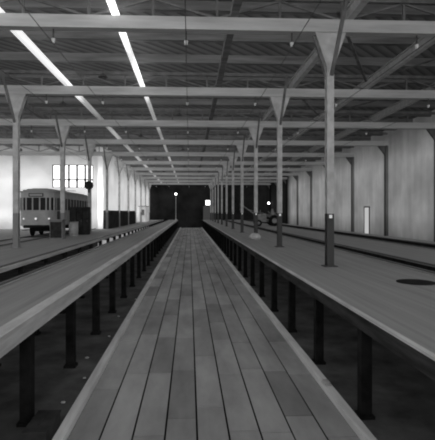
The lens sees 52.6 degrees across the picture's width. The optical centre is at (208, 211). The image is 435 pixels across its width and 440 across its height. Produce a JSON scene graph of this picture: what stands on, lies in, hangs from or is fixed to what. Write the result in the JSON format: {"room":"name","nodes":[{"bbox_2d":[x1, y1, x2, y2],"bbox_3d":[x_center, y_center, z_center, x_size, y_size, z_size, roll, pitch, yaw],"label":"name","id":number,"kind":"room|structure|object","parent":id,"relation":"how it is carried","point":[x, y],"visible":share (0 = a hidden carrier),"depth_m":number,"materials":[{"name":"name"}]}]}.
{"room":"train depot","nodes":[
{"label":"train depot","id":0,"kind":"room"},
{"bbox_2d":[52,165,92,187],"bbox_3d":[-12.827,-3.375,41.610,3.960,2.270,0.180,0,0,-3],"label":"wall window","id":1,"kind":"structure","parent":0,"point":[76,176],"depth_m":41.59,"materials":[{"name":"grey glass"}]},
{"bbox_2d":[0,145,148,245],"bbox_3d":[-17.108,-1.610,40.492,14.150,10.540,98.400,0,0,-2],"label":"wall","id":2,"kind":"structure","parent":0,"point":[35,171],"depth_m":41.49,"materials":[{"name":"white paint"}]},
{"bbox_2d":[0,220,162,272],"bbox_3d":[-15.413,1.718,40.366,16.725,0.264,98.000,0,0,-2],"label":"floor","id":3,"kind":"structure","parent":0,"point":[8,254],"depth_m":22.35,"materials":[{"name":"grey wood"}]},
{"bbox_2d":[49,219,65,239],"bbox_3d":[-8.898,1.020,25.887,0.800,1.160,0.680,0,0,-3],"label":"box","id":4,"kind":"object","parent":3,"relation":"on","point":[57,226],"visible":1,"depth_m":25.58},
{"bbox_2d":[69,222,78,235],"bbox_3d":[-9.101,1.125,29.631,0.650,0.950,0.650,0,0,-3],"label":"drum","id":5,"kind":"object","parent":3,"relation":"on","point":[73,226],"visible":0.99,"depth_m":29.36,"materials":[{"name":"grey metal"}]},
{"bbox_2d":[71,207,89,234],"bbox_3d":[-9.159,0.625,31.415,1.240,1.950,0.630,0,0,-3],"label":"lockers","id":6,"kind":"object","parent":3,"relation":"on","point":[81,215],"visible":0.9,"depth_m":31.13,"materials":[{"name":"black metal"}]},
{"bbox_2d":[103,210,134,228],"bbox_3d":[-10.196,0.725,51.905,0.615,1.750,19.800,0,0,-3],"label":"wall","id":7,"kind":"structure","parent":3,"relation":"on","point":[113,216],"depth_m":46.59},
{"bbox_2d":[138,206,148,221],"bbox_3d":[-10.851,0.300,73.597,1.200,2.600,6.060,0,0,-3],"label":"booth","id":8,"kind":"object","parent":3,"relation":"on","point":[145,209],"visible":0.9,"depth_m":70.62,"materials":[{"name":"paint"}]},
{"bbox_2d":[0,220,434,285],"bbox_3d":[-1.038,1.570,40.743,22.190,0.060,97.500,0,0,-2],"label":"rails","id":9,"kind":"object","parent":3,"relation":"on","point":[384,254],"visible":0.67,"depth_m":18.90,"materials":[{"name":"grey metal"}]},
{"bbox_2d":[20,188,87,234],"bbox_3d":[-11.030,-0.134,32.550,2.340,3.336,10.200,0,0,-3],"label":"streetcar","id":10,"kind":"object","parent":9,"relation":"on","point":[38,206],"visible":0.64,"depth_m":27.63,"materials":[{"name":"grey metal"}]},
{"bbox_2d":[0,220,177,357],"bbox_3d":[-5.090,1.718,40.817,1.840,0.264,98.000,0,0,-2],"label":"platform","id":11,"kind":"structure","parent":0,"point":[28,302],"depth_m":9.66,"materials":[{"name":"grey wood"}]},
{"bbox_2d":[149,182,265,227],"bbox_3d":[-0.188,-1.610,90.278,24.000,10.540,0.400,0,0,-2],"label":"wall","id":12,"kind":"structure","parent":0,"point":[187,205],"depth_m":89.97,"materials":[{"name":"grey"}]},
{"bbox_2d":[203,200,213,219],"bbox_3d":[-0.028,-0.400,90.059,2.200,4.000,0.050,0,0,-2],"label":"wall end openings","id":13,"kind":"object","parent":12,"relation":"in","point":[206,209],"depth_m":90.04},
{"bbox_2d":[0,0,434,175],"bbox_3d":[-4.871,-6.410,39.926,37.750,0.340,96.200,0,0,-2],"label":"roof","id":14,"kind":"structure","parent":0,"point":[224,7],"depth_m":18.79,"materials":[{"name":"grey metal"}]},
{"bbox_2d":[55,73,310,172],"bbox_3d":[-1.502,-5.925,41.274,19.000,0.790,46.000,0,0,-3],"label":"pendant lamps","id":15,"kind":"object","parent":14,"relation":"hanging from","point":[102,76],"visible":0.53,"depth_m":23.48,"materials":[{"name":"grey metal"}]},
{"bbox_2d":[0,0,434,182],"bbox_3d":[-3.887,-5.833,40.769,27.410,0.395,97.800,0,0,-2],"label":"skylights","id":16,"kind":"object","parent":14,"relation":"in","point":[354,7],"depth_m":18.74,"materials":[{"name":"white glass"}]},
{"bbox_2d":[0,9,434,140],"bbox_3d":[-4.919,-6.640,41.024,38.550,0.120,98.400,0,0,-2],"label":"deck","id":17,"kind":"object","parent":14,"relation":"attached to","point":[6,45],"depth_m":19.90,"materials":[{"name":"grey metal"}]},
{"bbox_2d":[0,228,434,439],"bbox_3d":[-4.921,3.460,41.074,38.750,0.400,98.500,0,0,-2],"label":"floor","id":18,"kind":"structure","parent":0,"point":[403,396],"depth_m":9.66,"materials":[{"name":"grey concrete"}]},
{"bbox_2d":[21,410,60,439],"bbox_3d":[-2.337,3.082,6.179,0.330,0.355,0.670,0,0,-3],"label":"toolbox","id":19,"kind":"object","parent":18,"relation":"on","point":[44,424],"visible":0.98,"depth_m":6.10,"materials":[{"name":"grey metal"}]},
{"bbox_2d":[0,221,374,426],"bbox_3d":[1.369,2.485,42.000,17.420,1.550,95.240,0,0,-2],"label":"posts","id":20,"kind":"object","parent":18,"relation":"on","point":[364,341],"visible":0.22,"depth_m":9.53,"materials":[{"name":"black metal"}]},
{"bbox_2d":[52,227,376,439],"bbox_3d":[-1.372,3.185,39.226,4.440,0.150,101.503,0,0,-2],"label":"planks","id":21,"kind":"object","parent":18,"relation":"on","point":[198,354],"visible":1,"depth_m":8.62,"materials":[{"name":"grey wood"}]},
{"bbox_2d":[322,379,331,385],"bbox_3d":[2.131,3.079,7.954,0.157,0.061,0.274,0,0,-3],"label":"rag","id":22,"kind":"object","parent":21,"relation":"on","point":[325,382],"visible":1,"depth_m":7.91,"materials":[{"name":"white fabric"}]},
{"bbox_2d":[203,220,434,380],"bbox_3d":[2.755,1.718,41.159,3.755,0.264,98.000,0,0,-2],"label":"platform","id":23,"kind":"structure","parent":0,"point":[364,291],"depth_m":9.20,"materials":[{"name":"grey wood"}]},
{"bbox_2d":[5,32,345,266],"bbox_3d":[-3.613,-1.825,41.482,12.760,6.850,86.780,0,0,-2],"label":"columns","id":24,"kind":"structure","parent":23,"relation":"on","point":[325,42],"depth_m":20.03,"materials":[{"name":"metal"}]},
{"bbox_2d":[84,181,92,191],"bbox_3d":[-9.201,-1.933,33.746,0.640,0.865,0.310,0,0,-3],"label":"hose reel","id":25,"kind":"object","parent":24,"relation":"attached to","point":[88,185],"visible":1,"depth_m":33.59,"materials":[{"name":"black metal"}]},
{"bbox_2d":[0,0,434,184],"bbox_3d":[-4.937,-5.785,41.424,37.750,1.070,86.700,0,0,-2],"label":"truss","id":26,"kind":"object","parent":24,"relation":"on","point":[81,22],"depth_m":20.12,"materials":[{"name":"grey metal"}]},
{"bbox_2d":[0,0,434,188],"bbox_3d":[-0.045,-4.974,44.359,19.310,2.062,95.110,0,0,-2],"label":"beam","id":27,"kind":"structure","parent":24,"relation":"on","point":[341,17],"depth_m":19.01,"materials":[{"name":"grey metal"}]},
{"bbox_2d":[0,0,434,186],"bbox_3d":[-1.037,-5.035,40.944,20.820,0.430,96.900,0,0,-2],"label":"wires","id":28,"kind":"object","parent":27,"relation":"hanging from","point":[292,43],"visible":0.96,"depth_m":18.06,"materials":[{"name":"copper"},{"name":"steel"}]},
{"bbox_2d":[249,233,260,238],"bbox_3d":[2.716,1.418,26.055,0.713,0.364,0.614,0,0,-3],"label":"sack","id":29,"kind":"object","parent":23,"relation":"on","point":[253,235],"visible":0.87,"depth_m":25.83,"materials":[{"name":"white fabric"}]},
{"bbox_2d":[396,279,434,284],"bbox_3d":[4.718,1.591,10.015,0.840,0.018,0.840,0,0,-3],"label":"manhole cover","id":30,"kind":"object","parent":23,"relation":"on","point":[404,281],"visible":1,"depth_m":9.91,"materials":[{"name":"black metal"}]},
{"bbox_2d":[224,220,434,271],"bbox_3d":[7.006,1.718,41.345,3.445,0.264,98.000,0,0,-2],"label":"floor","id":31,"kind":"structure","parent":0,"point":[427,255],"depth_m":20.41,"materials":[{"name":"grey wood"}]},
{"bbox_2d":[240,203,276,225],"bbox_3d":[5.766,0.305,50.299,4.470,2.591,1.840,0,0,-3],"label":"tractor","id":32,"kind":"object","parent":31,"relation":"on","point":[271,219],"visible":0.7,"depth_m":49.98,"materials":[{"name":"black metal"}]},
{"bbox_2d":[247,220,434,247],"bbox_3d":[11.914,2.424,41.559,4.070,1.672,98.000,0,0,-2],"label":"floor","id":33,"kind":"structure","parent":0,"point":[288,225],"depth_m":31.18,"materials":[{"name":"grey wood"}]},
{"bbox_2d":[266,110,434,241],"bbox_3d":[13.738,-1.610,41.839,1.200,10.540,98.400,0,0,-2],"label":"wall","id":34,"kind":"structure","parent":0,"point":[396,180],"depth_m":36.70,"materials":[{"name":"concrete"}]},
{"bbox_2d":[364,206,369,233],"bbox_3d":[14.030,0.700,39.049,0.060,2.400,1.200,0,0,-2],"label":"door","id":35,"kind":"structure","parent":34,"relation":"in","point":[366,208],"depth_m":38.89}
]}

